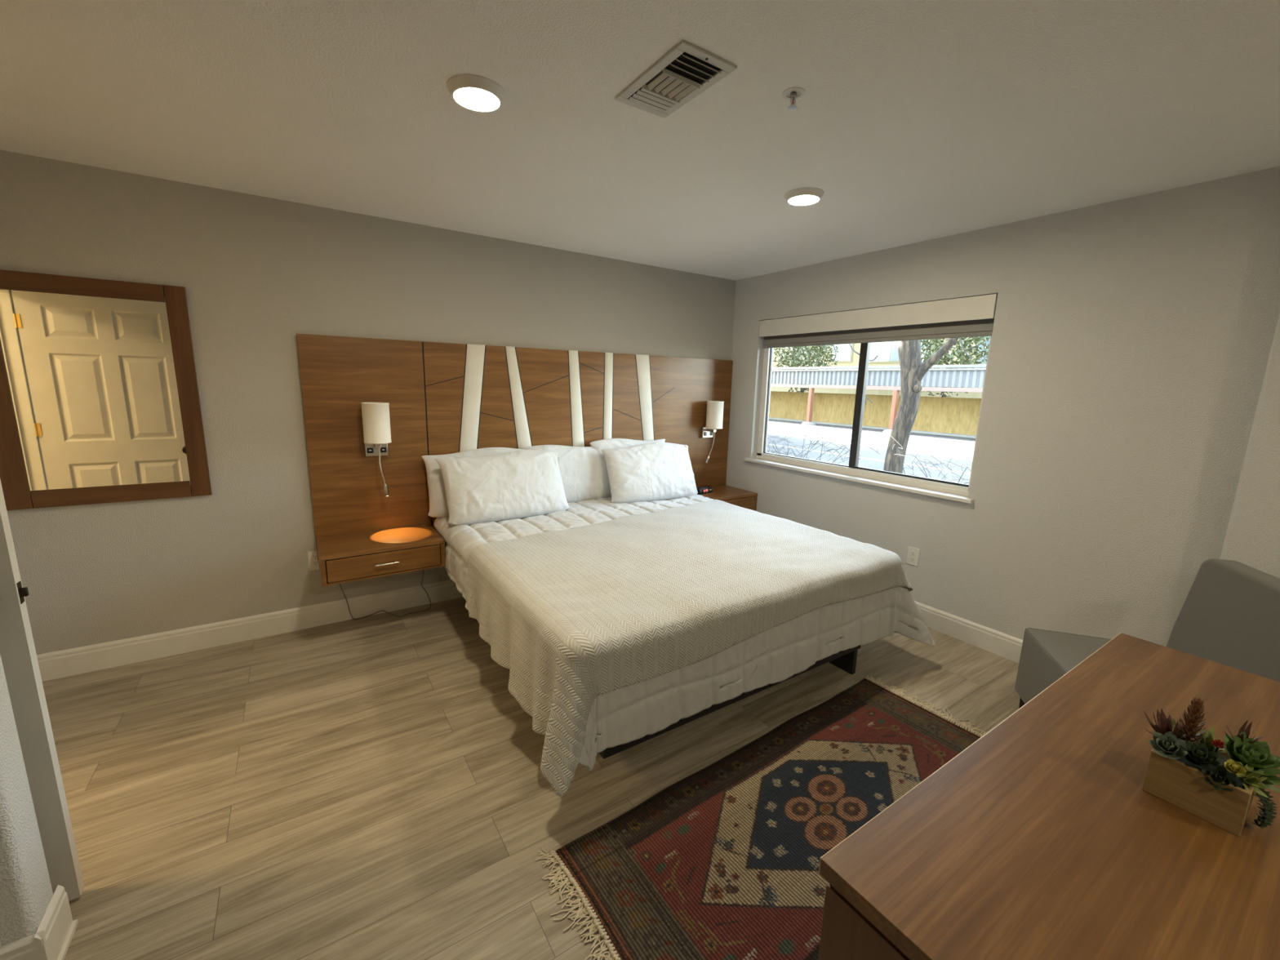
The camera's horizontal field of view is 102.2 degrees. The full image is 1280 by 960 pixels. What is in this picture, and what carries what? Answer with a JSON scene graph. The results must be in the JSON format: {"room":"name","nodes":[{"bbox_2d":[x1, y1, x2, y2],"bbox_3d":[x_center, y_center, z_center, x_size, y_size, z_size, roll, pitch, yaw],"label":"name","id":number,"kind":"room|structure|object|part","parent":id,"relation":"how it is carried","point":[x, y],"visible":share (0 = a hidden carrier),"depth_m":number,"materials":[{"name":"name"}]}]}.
{"room":"hotel room","nodes":[
{"label":"hotel room","id":0,"kind":"room"},
{"bbox_2d":[0,654,53,946],"bbox_3d":[-2.631,0.152,0.480,2.600,2.440,0.251,-6,13,-33],"label":"wall","id":1,"kind":"structure","parent":0,"point":[26,893],"depth_m":1.26,"materials":[{"name":"paint"}]},
{"bbox_2d":[0,930,50,959],"bbox_3d":[-1.530,1.202,1.278,0.088,0.139,0.013,-6,13,-33],"label":"baseboard","id":2,"kind":"structure","parent":1,"relation":"attached to","point":[24,948],"depth_m":1.28,"materials":[{"name":"paint"}]},
{"bbox_2d":[34,884,72,959],"bbox_3d":[-1.540,1.186,1.360,0.013,0.139,0.162,-6,13,-33],"label":"baseboard","id":3,"kind":"structure","parent":1,"relation":"attached to","point":[56,922],"depth_m":1.36,"materials":[{"name":"paint"}]},
{"bbox_2d":[57,919,78,959],"bbox_3d":[-1.533,1.248,1.378,0.009,0.012,0.161,-6,13,-33],"label":"trim","id":4,"kind":"structure","parent":1,"relation":"attached to","point":[68,940],"depth_m":1.39,"materials":[{"name":"paint"}]},
{"bbox_2d":[0,150,735,654],"bbox_3d":[-1.225,-0.383,3.533,5.070,2.440,0.120,-6,13,-33],"label":"wall","id":5,"kind":"structure","parent":0,"point":[256,273],"depth_m":2.84,"materials":[{"name":"beige paint"}]},
{"bbox_2d":[0,269,212,510],"bbox_3d":[-2.613,-0.416,2.499,0.736,1.069,0.023,-6,13,-33],"label":"wall mirror","id":6,"kind":"object","parent":5,"relation":"attached to","point":[100,400],"visible":1,"depth_m":2.48,"materials":[{"name":"brown wood"}]},
{"bbox_3d":[-2.599,-0.901,2.409,0.569,0.082,0.023,-6,13,-33],"label":"rail","id":7,"kind":"part","parent":6,"relation":"part of","materials":[{"name":"wood"}]},
{"bbox_3d":[-2.624,0.068,2.590,0.569,0.084,0.023,-6,13,-33],"label":"rail","id":8,"kind":"part","parent":6,"relation":"part of","materials":[{"name":"wood"}]},
{"bbox_2d":[36,579,462,681],"bbox_3d":[-1.223,0.759,3.687,4.817,0.139,0.013,-6,13,-33],"label":"baseboard","id":9,"kind":"structure","parent":5,"relation":"attached to","point":[91,658],"depth_m":2.94,"materials":[{"name":"paint"}]},
{"bbox_2d":[307,550,319,570],"bbox_3d":[-1.965,0.487,3.131,0.076,0.121,0.009,-6,13,-33],"label":"wall outlet","id":10,"kind":"object","parent":5,"relation":"attached to","point":[313,564],"visible":0.8,"depth_m":3.12,"materials":[{"name":"white plastic"}]},
{"bbox_2d":[311,554,317,559],"bbox_3d":[-1.963,0.468,3.126,0.035,0.035,0.003,-6,13,-33],"label":"receptacle","id":11,"kind":"object","parent":10,"relation":"attached to","point":[314,557],"depth_m":3.12,"materials":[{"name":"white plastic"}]},
{"bbox_2d":[312,560,319,566],"bbox_3d":[-1.964,0.507,3.133,0.035,0.035,0.003,-6,13,-33],"label":"receptacle","id":12,"kind":"object","parent":10,"relation":"attached to","point":[315,563],"depth_m":3.13,"materials":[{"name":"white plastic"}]},
{"bbox_2d":[296,333,733,560],"bbox_3d":[-0.555,-0.298,3.907,3.306,1.329,0.036,-6,13,-33],"label":"headboard","id":13,"kind":"object","parent":5,"relation":"attached to","point":[443,398],"visible":0.65,"depth_m":3.42,"materials":[{"name":"laminate"}]},
{"bbox_3d":[-1.662,-0.191,3.187,0.656,1.328,0.025,-6,13,-33],"label":"panel","id":14,"kind":"part","parent":13,"relation":"part of","materials":[{"name":"laminate"}]},
{"bbox_2d":[360,402,391,496],"bbox_3d":[-1.581,-0.180,3.119,0.148,0.569,0.179,-6,13,-33],"label":"wall lamp","id":15,"kind":"object","parent":13,"relation":"attached to","point":[375,415],"visible":1,"depth_m":3.03,"materials":[{"name":"white fabric"}]},
{"bbox_2d":[367,448,373,453],"bbox_3d":[-1.644,-0.180,3.148,0.034,0.032,0.002,-6,13,-33],"label":"socket","id":16,"kind":"object","parent":15,"relation":"attached to","point":[369,450],"depth_m":3.15,"materials":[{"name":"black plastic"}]},
{"bbox_3d":[-1.569,-0.341,3.075,0.148,0.237,0.148,-6,13,-33],"label":"lamp shade","id":17,"kind":"part","parent":15,"relation":"part of","materials":[{"name":"fabric"}]},
{"bbox_3d":[-1.622,-0.200,3.178,0.124,0.100,0.030,-6,13,-33],"label":"plate","id":18,"kind":"part","parent":15,"relation":"part of","materials":[{"name":"silver metal"}]},
{"bbox_3d":[-1.590,-0.209,3.127,0.032,0.024,0.090,-6,13,-33],"label":"arm","id":19,"kind":"part","parent":15,"relation":"part of","materials":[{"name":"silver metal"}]},
{"bbox_2d":[380,447,386,452],"bbox_3d":[-1.584,-0.185,3.188,0.034,0.032,0.002,-6,13,-33],"label":"socket","id":20,"kind":"object","parent":15,"relation":"attached to","point":[383,449],"depth_m":3.19,"materials":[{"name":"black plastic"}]},
{"bbox_2d":[316,524,445,586],"bbox_3d":[-1.552,0.437,3.107,0.644,0.168,0.431,-6,13,-33],"label":"nightstand","id":21,"kind":"object","parent":13,"relation":"attached to","point":[359,556],"visible":1,"depth_m":2.99,"materials":[{"name":"laminate"}]},
{"bbox_3d":[-1.819,0.471,2.951,0.024,0.146,0.403,-6,13,-33],"label":"panel","id":22,"kind":"part","parent":21,"relation":"part of","materials":[{"name":"laminate"}]},
{"bbox_3d":[-1.557,0.363,3.104,0.644,0.022,0.407,-6,13,-33],"label":"panel","id":23,"kind":"part","parent":21,"relation":"part of","materials":[{"name":"laminate"}]},
{"bbox_3d":[-1.452,0.473,2.961,0.586,0.124,0.018,-6,13,-33],"label":"drawer","id":24,"kind":"part","parent":21,"relation":"part of","materials":[{"name":"laminate"}]},
{"bbox_3d":[-1.459,0.542,2.980,0.596,0.012,0.024,-6,13,-33],"label":"rail","id":25,"kind":"part","parent":21,"relation":"part of","materials":[{"name":"laminate"}]},
{"bbox_3d":[-1.440,0.477,2.943,0.124,0.009,0.025,-6,13,-33],"label":"handle","id":26,"kind":"part","parent":21,"relation":"part of","materials":[{"name":"silver metal"}]},
{"bbox_3d":[-1.302,0.420,3.291,0.024,0.146,0.403,-6,13,-33],"label":"panel","id":27,"kind":"part","parent":21,"relation":"part of","materials":[{"name":"laminate"}]},
{"bbox_3d":[-0.281,-0.326,4.093,2.642,1.328,0.025,-6,13,-33],"label":"panel","id":28,"kind":"part","parent":13,"relation":"part of","materials":[{"name":"laminate"}]},
{"bbox_2d":[700,400,724,463],"bbox_3d":[0.644,-0.422,4.574,0.148,0.548,0.179,-6,13,-33],"label":"wall lamp","id":29,"kind":"object","parent":13,"relation":"attached to","point":[714,414],"visible":1,"depth_m":4.49,"materials":[{"name":"white fabric"}]},
{"bbox_3d":[0.603,-0.431,4.636,0.124,0.100,0.030,-6,13,-33],"label":"plate","id":30,"kind":"part","parent":29,"relation":"part of","materials":[{"name":"silver metal"}]},
{"bbox_3d":[0.635,-0.440,4.585,0.032,0.024,0.090,-6,13,-33],"label":"arm","id":31,"kind":"part","parent":29,"relation":"part of","materials":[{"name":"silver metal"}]},
{"bbox_3d":[0.656,-0.572,4.533,0.148,0.237,0.148,-6,13,-33],"label":"lamp shade","id":32,"kind":"part","parent":29,"relation":"part of","materials":[{"name":"fabric"}]},
{"bbox_2d":[697,484,757,511],"bbox_3d":[0.665,0.194,4.558,0.644,0.168,0.431,-6,13,-33],"label":"nightstand","id":33,"kind":"object","parent":13,"relation":"attached to","point":[742,498],"visible":0.27,"depth_m":4.51,"materials":[{"name":"laminate"}]},
{"bbox_2d":[696,485,712,494],"bbox_3d":[0.554,0.086,4.512,0.170,0.054,0.074,-8,14,-41],"label":"alarm clock","id":34,"kind":"object","parent":33,"relation":"on","point":[707,489],"visible":0.95,"depth_m":4.48,"materials":[{"name":"black plastic"}]},
{"bbox_3d":[0.660,0.120,4.554,0.644,0.022,0.407,-6,13,-33],"label":"panel","id":35,"kind":"part","parent":33,"relation":"part of","materials":[{"name":"laminate"}]},
{"bbox_3d":[0.765,0.230,4.411,0.586,0.124,0.018,-6,13,-33],"label":"drawer","id":36,"kind":"part","parent":33,"relation":"part of","materials":[{"name":"laminate"}]},
{"bbox_3d":[0.916,0.177,4.741,0.024,0.146,0.403,-6,13,-33],"label":"panel","id":37,"kind":"part","parent":33,"relation":"part of","materials":[{"name":"laminate"}]},
{"bbox_2d":[42,597,1020,959],"bbox_3d":[-0.259,1.441,0.825,6.720,0.100,6.220,-6,13,-33],"label":"floor","id":38,"kind":"structure","parent":0,"point":[374,787],"depth_m":1.96,"materials":[{"name":"wood"}]},
{"bbox_2d":[338,569,431,619],"bbox_3d":[-1.628,0.676,3.313,0.541,0.422,0.122,-6,13,-33],"label":"power cable","id":39,"kind":"object","parent":38,"relation":"on","point":[423,570],"visible":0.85,"depth_m":3.36,"materials":[{"name":"white plastic"}]},
{"bbox_2d":[599,644,860,759],"bbox_3d":[0.016,0.642,3.193,1.920,0.612,2.040,-6,13,-33],"label":"platform bed","id":40,"kind":"object","parent":38,"relation":"on","point":[846,660],"visible":0.08,"depth_m":2.31,"materials":[{"name":"black laminate"}]},
{"bbox_2d":[433,494,935,770],"bbox_3d":[0.144,0.568,3.140,2.305,0.541,2.216,-6,13,-33],"label":"quilt","id":41,"kind":"object","parent":40,"relation":"on","point":[626,714],"visible":0.42,"depth_m":2.41,"materials":[{"name":"white fabric"}]},
{"bbox_2d":[421,447,524,517],"bbox_3d":[-1.037,0.006,3.485,0.779,0.434,0.209,-5,12,-31],"label":"pillow","id":42,"kind":"object","parent":41,"relation":"on","point":[438,508],"visible":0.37,"depth_m":3.29,"materials":[{"name":"grey fabric"}]},
{"bbox_2d":[434,449,568,525],"bbox_3d":[-0.859,0.034,3.361,0.838,0.424,0.275,-6,13,-36],"label":"pillow","id":43,"kind":"object","parent":41,"relation":"on","point":[521,483],"visible":0.95,"depth_m":3.27,"materials":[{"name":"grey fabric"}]},
{"bbox_2d":[524,444,611,502],"bbox_3d":[-0.440,-0.053,3.882,0.850,0.436,0.188,-6,13,-35],"label":"pillow","id":44,"kind":"object","parent":41,"relation":"on","point":[583,472],"visible":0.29,"depth_m":3.82,"materials":[{"name":"grey fabric"}]},
{"bbox_2d":[590,438,665,496],"bbox_3d":[-0.059,-0.106,4.134,0.724,0.458,0.200,-7,13,-37],"label":"pillow","id":45,"kind":"object","parent":41,"relation":"on","point":[610,443],"visible":0.29,"depth_m":4.00,"materials":[{"name":"grey fabric"}]},
{"bbox_2d":[601,442,697,503],"bbox_3d":[0.106,-0.064,3.997,0.788,0.432,0.261,-5,12,-31],"label":"pillow","id":46,"kind":"object","parent":41,"relation":"on","point":[651,471],"visible":0.98,"depth_m":3.91,"materials":[{"name":"grey fabric"}]},
{"bbox_2d":[466,499,913,795],"bbox_3d":[0.189,0.585,2.864,2.213,0.489,1.602,-6,13,-33],"label":"blanket","id":47,"kind":"object","parent":41,"relation":"on","point":[576,615],"visible":1,"depth_m":2.28,"materials":[{"name":"white fabric"}]},
{"bbox_3d":[0.619,0.822,3.600,0.030,0.140,1.970,-6,13,-33],"label":"leg panel","id":48,"kind":"part","parent":40,"relation":"part of","materials":[{"name":"black laminate"}]},
{"bbox_2d":[535,674,986,959],"bbox_3d":[0.690,1.205,1.904,2.038,0.017,0.887,-6,13,-35],"label":"area rug","id":49,"kind":"object","parent":38,"relation":"on","point":[722,862],"visible":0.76,"depth_m":1.77,"materials":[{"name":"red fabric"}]},
{"bbox_2d":[817,632,1279,959],"bbox_3d":[1.137,0.998,1.071,1.556,0.750,0.709,-6,13,-33],"label":"desk","id":50,"kind":"object","parent":38,"relation":"on","point":[1042,838],"visible":0.97,"depth_m":0.89,"materials":[{"name":"laminate"}]},
{"bbox_3d":[0.507,1.084,0.663,0.026,0.700,0.689,-6,13,-33],"label":"panel","id":51,"kind":"part","parent":50,"relation":"part of","materials":[{"name":"laminate"}]},
{"bbox_3d":[1.145,0.669,1.010,1.528,0.019,0.681,-6,13,-33],"label":"support rail","id":52,"kind":"part","parent":50,"relation":"part of","materials":[{"name":"laminate"}]},
{"bbox_2d":[1142,697,1279,836],"bbox_3d":[1.094,0.527,0.994,0.152,0.201,0.194,-6,13,-33],"label":"succulent planter","id":53,"kind":"object","parent":50,"relation":"on","point":[1217,782],"visible":1,"depth_m":0.97,"materials":[{"name":"brown wood"}]},
{"bbox_3d":[1.094,0.498,0.976,0.018,0.019,0.019,-6,13,-33],"label":"red flower","id":54,"kind":"part","parent":53,"relation":"part of","materials":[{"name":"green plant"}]},
{"bbox_3d":[1.084,0.525,0.941,0.025,0.023,0.027,-6,13,-33],"label":"yellow flower","id":55,"kind":"part","parent":53,"relation":"part of","materials":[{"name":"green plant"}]},
{"bbox_2d":[1014,558,1279,708],"bbox_3d":[2.022,0.772,2.047,0.667,0.880,0.570,5,11,17],"label":"lounge chair","id":56,"kind":"object","parent":38,"relation":"on","point":[1229,615],"visible":0.39,"depth_m":2.04,"materials":[{"name":"grey fabric"}]},
{"bbox_3d":[1.802,1.065,2.431,0.028,0.150,0.028,-4,12,-27],"label":"leg","id":57,"kind":"part","parent":56,"relation":"part of","materials":[{"name":"black laminate"}]},
{"bbox_3d":[1.967,0.910,2.089,0.560,0.320,0.560,5,11,17],"label":"seat","id":58,"kind":"part","parent":56,"relation":"part of","materials":[{"name":"grey fabric"}]},
{"bbox_3d":[2.269,0.595,1.936,0.159,0.480,0.570,5,11,17],"label":"backrest","id":59,"kind":"part","parent":56,"relation":"part of","materials":[{"name":"grey fabric"}]},
{"bbox_2d":[0,0,1279,280],"bbox_3d":[-0.196,-1.055,0.357,6.720,0.100,6.220,-6,13,-33],"label":"ceiling","id":60,"kind":"structure","parent":0,"point":[915,121],"depth_m":1.76,"materials":[{"name":"paint"}]},
{"bbox_2d":[446,74,506,111],"bbox_3d":[-0.528,-1.245,1.673,0.184,0.027,0.184,-6,13,-33],"label":"recessed light","id":61,"kind":"object","parent":60,"relation":"in","point":[473,92],"visible":1,"depth_m":1.64,"materials":[{"name":"white plastic"}]},
{"bbox_2d":[453,87,499,111],"bbox_3d":[-0.528,-1.236,1.675,0.142,0.006,0.142,-6,13,-33],"label":"diffuser","id":62,"kind":"object","parent":61,"relation":"attached to","point":[475,99],"depth_m":1.67,"materials":[{"name":"white plastic"}]},
{"bbox_2d":[614,40,737,118],"bbox_3d":[0.101,-1.220,1.598,0.202,0.017,0.358,-6,13,-33],"label":"ceiling vent","id":63,"kind":"object","parent":60,"relation":"in","point":[686,70],"visible":1,"depth_m":1.57,"materials":[{"name":"metal"}]},
{"bbox_3d":[0.024,-1.242,1.712,0.140,0.007,0.012,-6,13,-33],"label":"blade","id":64,"kind":"part","parent":63,"relation":"part of","materials":[{"name":"metal"}]},
{"bbox_3d":[0.037,-1.238,1.692,0.140,0.007,0.012,-6,13,-33],"label":"blade","id":65,"kind":"part","parent":63,"relation":"part of","materials":[{"name":"metal"}]},
{"bbox_3d":[0.050,-1.234,1.672,0.140,0.007,0.012,-6,13,-33],"label":"blade","id":66,"kind":"part","parent":63,"relation":"part of","materials":[{"name":"metal"}]},
{"bbox_3d":[0.054,-1.215,1.573,0.013,0.011,0.098,-6,13,-33],"label":"blade","id":67,"kind":"part","parent":63,"relation":"part of","materials":[{"name":"metal"}]},
{"bbox_3d":[0.064,-1.230,1.653,0.140,0.007,0.012,-6,13,-33],"label":"blade","id":68,"kind":"part","parent":63,"relation":"part of","materials":[{"name":"metal"}]},
{"bbox_3d":[0.076,-1.217,1.588,0.013,0.011,0.098,-6,13,-33],"label":"blade","id":69,"kind":"part","parent":63,"relation":"part of","materials":[{"name":"metal"}]},
{"bbox_3d":[0.098,-1.220,1.602,0.013,0.011,0.098,-6,13,-33],"label":"blade","id":70,"kind":"part","parent":63,"relation":"part of","materials":[{"name":"metal"}]},
{"bbox_3d":[0.120,-1.222,1.617,0.013,0.011,0.098,-6,13,-33],"label":"blade","id":71,"kind":"part","parent":63,"relation":"part of","materials":[{"name":"metal"}]},
{"bbox_3d":[0.133,-1.209,1.551,0.140,0.014,0.016,-6,13,-33],"label":"blade","id":72,"kind":"part","parent":63,"relation":"part of","materials":[{"name":"metal"}]},
{"bbox_3d":[0.142,-1.224,1.631,0.013,0.011,0.098,-6,13,-33],"label":"blade","id":73,"kind":"part","parent":63,"relation":"part of","materials":[{"name":"metal"}]},
{"bbox_3d":[0.148,-1.204,1.529,0.140,0.014,0.016,-6,13,-33],"label":"blade","id":74,"kind":"part","parent":63,"relation":"part of","materials":[{"name":"metal"}]},
{"bbox_3d":[0.163,-1.200,1.507,0.140,0.014,0.016,-6,13,-33],"label":"blade","id":75,"kind":"part","parent":63,"relation":"part of","materials":[{"name":"metal"}]},
{"bbox_3d":[0.177,-1.196,1.485,0.140,0.014,0.016,-6,13,-33],"label":"blade","id":76,"kind":"part","parent":63,"relation":"part of","materials":[{"name":"metal"}]},
{"bbox_2d":[782,87,805,110],"bbox_3d":[0.487,-1.206,1.643,0.072,0.042,0.072,-6,13,-33],"label":"sprinkler","id":77,"kind":"object","parent":60,"relation":"attached to","point":[793,91],"visible":1,"depth_m":1.64,"materials":[{"name":"white metal"}]},
{"bbox_2d":[784,187,824,205],"bbox_3d":[0.792,-1.366,2.499,0.184,0.027,0.184,-6,13,-33],"label":"recessed light","id":78,"kind":"object","parent":60,"relation":"in","point":[802,196],"visible":1,"depth_m":2.46,"materials":[{"name":"white"}]},
{"bbox_2d":[788,195,818,204],"bbox_3d":[0.792,-1.357,2.501,0.142,0.006,0.142,-6,13,-33],"label":"diffuser","id":79,"kind":"object","parent":78,"relation":"attached to","point":[793,199],"depth_m":2.49,"materials":[{"name":"white plastic"}]},
{"bbox_2d":[725,166,1279,646],"bbox_3d":[2.572,-0.066,2.358,0.160,2.440,6.100,-6,13,-33],"label":"wall","id":80,"kind":"structure","parent":0,"point":[1132,338],"depth_m":2.65,"materials":[{"name":"paint"}]},
{"bbox_2d":[744,293,997,503],"bbox_3d":[1.541,-0.617,3.794,0.170,1.210,1.888,-6,13,-33],"label":"window","id":81,"kind":"structure","parent":80,"relation":"in","point":[980,307],"depth_m":3.71,"materials":[{"name":"plastic"}]},
{"bbox_3d":[1.500,-0.033,3.886,0.109,0.026,1.888,-6,13,-33],"label":"sill","id":82,"kind":"part","parent":81,"relation":"part of","materials":[{"name":"paint"}]},
{"bbox_3d":[1.617,-0.625,3.787,0.048,1.088,0.061,-6,13,-33],"label":"meeting rail","id":83,"kind":"part","parent":81,"relation":"part of","materials":[{"name":"black metal"}]},
{"bbox_2d":[762,309,995,348],"bbox_3d":[1.550,-1.065,3.696,0.056,0.168,1.779,-6,13,-33],"label":"roller shade","id":84,"kind":"object","parent":81,"relation":"attached to","point":[981,327],"visible":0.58,"depth_m":3.49,"materials":[{"name":"beige fabric"}]},
{"bbox_2d":[906,546,919,566],"bbox_3d":[1.817,0.509,3.438,0.009,0.121,0.076,-6,13,-33],"label":"wall outlet","id":85,"kind":"object","parent":80,"relation":"attached to","point":[913,557],"visible":1,"depth_m":3.44,"materials":[{"name":"white plastic"}]},
{"bbox_2d":[910,551,915,556],"bbox_3d":[1.816,0.490,3.433,0.003,0.035,0.035,-6,13,-33],"label":"receptacle","id":86,"kind":"object","parent":85,"relation":"attached to","point":[913,553],"depth_m":3.43,"materials":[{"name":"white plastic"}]},
{"bbox_2d":[914,600,1022,662],"bbox_3d":[1.667,0.828,3.711,0.013,0.139,3.190,-6,13,-33],"label":"baseboard","id":87,"kind":"structure","parent":80,"relation":"attached to","point":[1003,645],"depth_m":3.16,"materials":[{"name":"paint"}]},
{"bbox_2d":[1220,313,1279,577],"bbox_3d":[3.329,0.206,1.007,0.100,2.440,2.865,-6,13,-33],"label":"wall","id":88,"kind":"structure","parent":0,"point":[1252,537],"depth_m":2.10,"materials":[{"name":"paint"}]},
{"label":"outside","id":89,"kind":"structure","parent":0,"visible":0},
{"bbox_2d":[766,419,975,484],"bbox_3d":[20.329,-2.894,29.772,59.800,0.100,100.000,-6,13,-33],"label":"parking lot","id":90,"kind":"structure","parent":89,"point":[939,446],"depth_m":18.78,"materials":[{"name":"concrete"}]},
{"bbox_2d":[773,344,839,392],"bbox_3d":[11.634,-7.934,36.595,4.754,6.873,4.693,-6,13,-33],"label":"evergreen tree","id":91,"kind":"object","parent":90,"relation":"on","point":[793,358],"visible":0.45,"depth_m":35.80,"materials":[{"name":"green plant"}]},
{"bbox_2d":[766,443,970,474],"bbox_3d":[9.961,0.273,11.161,0.250,0.004,24.000,-6,13,-33],"label":"road line","id":92,"kind":"object","parent":90,"relation":"on","point":[766,443],"visible":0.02,"depth_m":15.56,"materials":[{"name":"paint"}]},
{"bbox_2d":[768,391,981,438],"bbox_3d":[12.514,-3.607,27.401,0.500,1.783,65.000,-6,13,-33],"label":"wall","id":93,"kind":"structure","parent":90,"relation":"on","point":[935,415],"depth_m":27.34,"materials":[{"name":"concrete"}]},
{"bbox_2d":[770,364,986,433],"bbox_3d":[11.835,-4.591,28.681,3.870,3.210,60.170,-6,13,-33],"label":"carport","id":94,"kind":"object","parent":90,"relation":"on","point":[968,380],"visible":0.2,"depth_m":25.65,"materials":[{"name":"white metal"}]},
{"bbox_3d":[9.657,-4.220,29.285,0.260,1.950,0.180,-6,13,-33],"label":"post","id":95,"kind":"part","parent":94,"relation":"part of","materials":[{"name":"paint"}]},
{"bbox_3d":[12.408,-3.388,25.219,0.260,1.950,0.180,-6,13,-33],"label":"post","id":96,"kind":"part","parent":94,"relation":"part of","materials":[{"name":"paint"}]},
{"bbox_2d":[770,336,990,398],"bbox_3d":[23.774,-9.394,38.733,11.200,9.550,29.000,-6,13,-33],"label":"apartment building","id":97,"kind":"structure","parent":90,"relation":"on","point":[887,353],"depth_m":39.57,"materials":[{"name":"beige paint"}]},
{"bbox_3d":[16.316,-10.586,41.771,0.050,1.900,1.800,-6,13,-33],"label":"pane","id":98,"kind":"part","parent":97,"relation":"part of","materials":[{"name":"white glass"}]},
{"bbox_3d":[18.386,-9.861,38.727,0.050,1.900,2.700,-6,13,-33],"label":"pane","id":99,"kind":"part","parent":97,"relation":"part of","materials":[{"name":"white glass"}]},
{"bbox_3d":[19.955,-9.189,36.436,0.050,2.100,1.400,-6,13,-33],"label":"pane","id":100,"kind":"part","parent":97,"relation":"part of","materials":[{"name":"white glass"}]},
{"bbox_3d":[22.235,-8.004,33.139,0.050,2.700,1.100,-6,13,-33],"label":"pane","id":101,"kind":"part","parent":97,"relation":"part of","materials":[{"name":"white glass"}]},
{"bbox_2d":[824,337,980,473],"bbox_3d":[4.956,-2.717,9.480,2.972,6.379,4.545,-6,13,-33],"label":"bare tree","id":102,"kind":"object","parent":90,"relation":"on","point":[913,371],"visible":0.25,"depth_m":10.29,"materials":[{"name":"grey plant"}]},
{"bbox_2d":[920,336,990,397],"bbox_3d":[17.480,-6.489,29.555,4.540,6.918,4.679,-6,13,-33],"label":"evergreen tree","id":103,"kind":"object","parent":90,"relation":"on","point":[933,348],"visible":0.3,"depth_m":28.71,"materials":[{"name":"green plant"}]},
{"bbox_3d":[-2.807,-0.037,1.469,0.120,2.440,1.620,-6,13,-33],"label":"wall","id":104,"kind":"structure","parent":0,"visible":0},
{"bbox_2d":[0,479,84,900],"bbox_3d":[-1.962,0.254,1.109,0.855,2.018,0.161,-6,13,-33],"label":"bedroom door","id":105,"kind":"structure","parent":104,"relation":"in","point":[18,654],"depth_m":1.39,"materials":[{"name":"paint"}]},
{"bbox_3d":[-1.618,0.294,1.349,0.002,0.057,0.021,-6,13,-33],"label":"latch plate","id":106,"kind":"part","parent":105,"relation":"part of","materials":[{"name":"brown metal"}]},
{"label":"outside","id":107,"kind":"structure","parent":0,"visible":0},
{"bbox_3d":[2.223,0.788,7.256,4.400,0.040,26.000,-6,13,-33],"label":"planting bed","id":108,"kind":"object","parent":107,"visible":0},
{"bbox_2d":[766,423,879,463],"bbox_3d":[2.066,-0.031,7.143,1.156,1.632,2.301,-6,13,-33],"label":"bush","id":109,"kind":"object","parent":108,"relation":"on","point":[817,434],"visible":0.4,"depth_m":6.89,"materials":[{"name":"grey plant"}]},
{"bbox_2d":[884,430,972,484],"bbox_3d":[3.376,0.333,5.553,0.966,1.567,1.855,-3,11,-22],"label":"bush","id":110,"kind":"object","parent":108,"relation":"on","point":[936,464],"visible":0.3,"depth_m":5.71,"materials":[{"name":"grey plant"}]}
]}

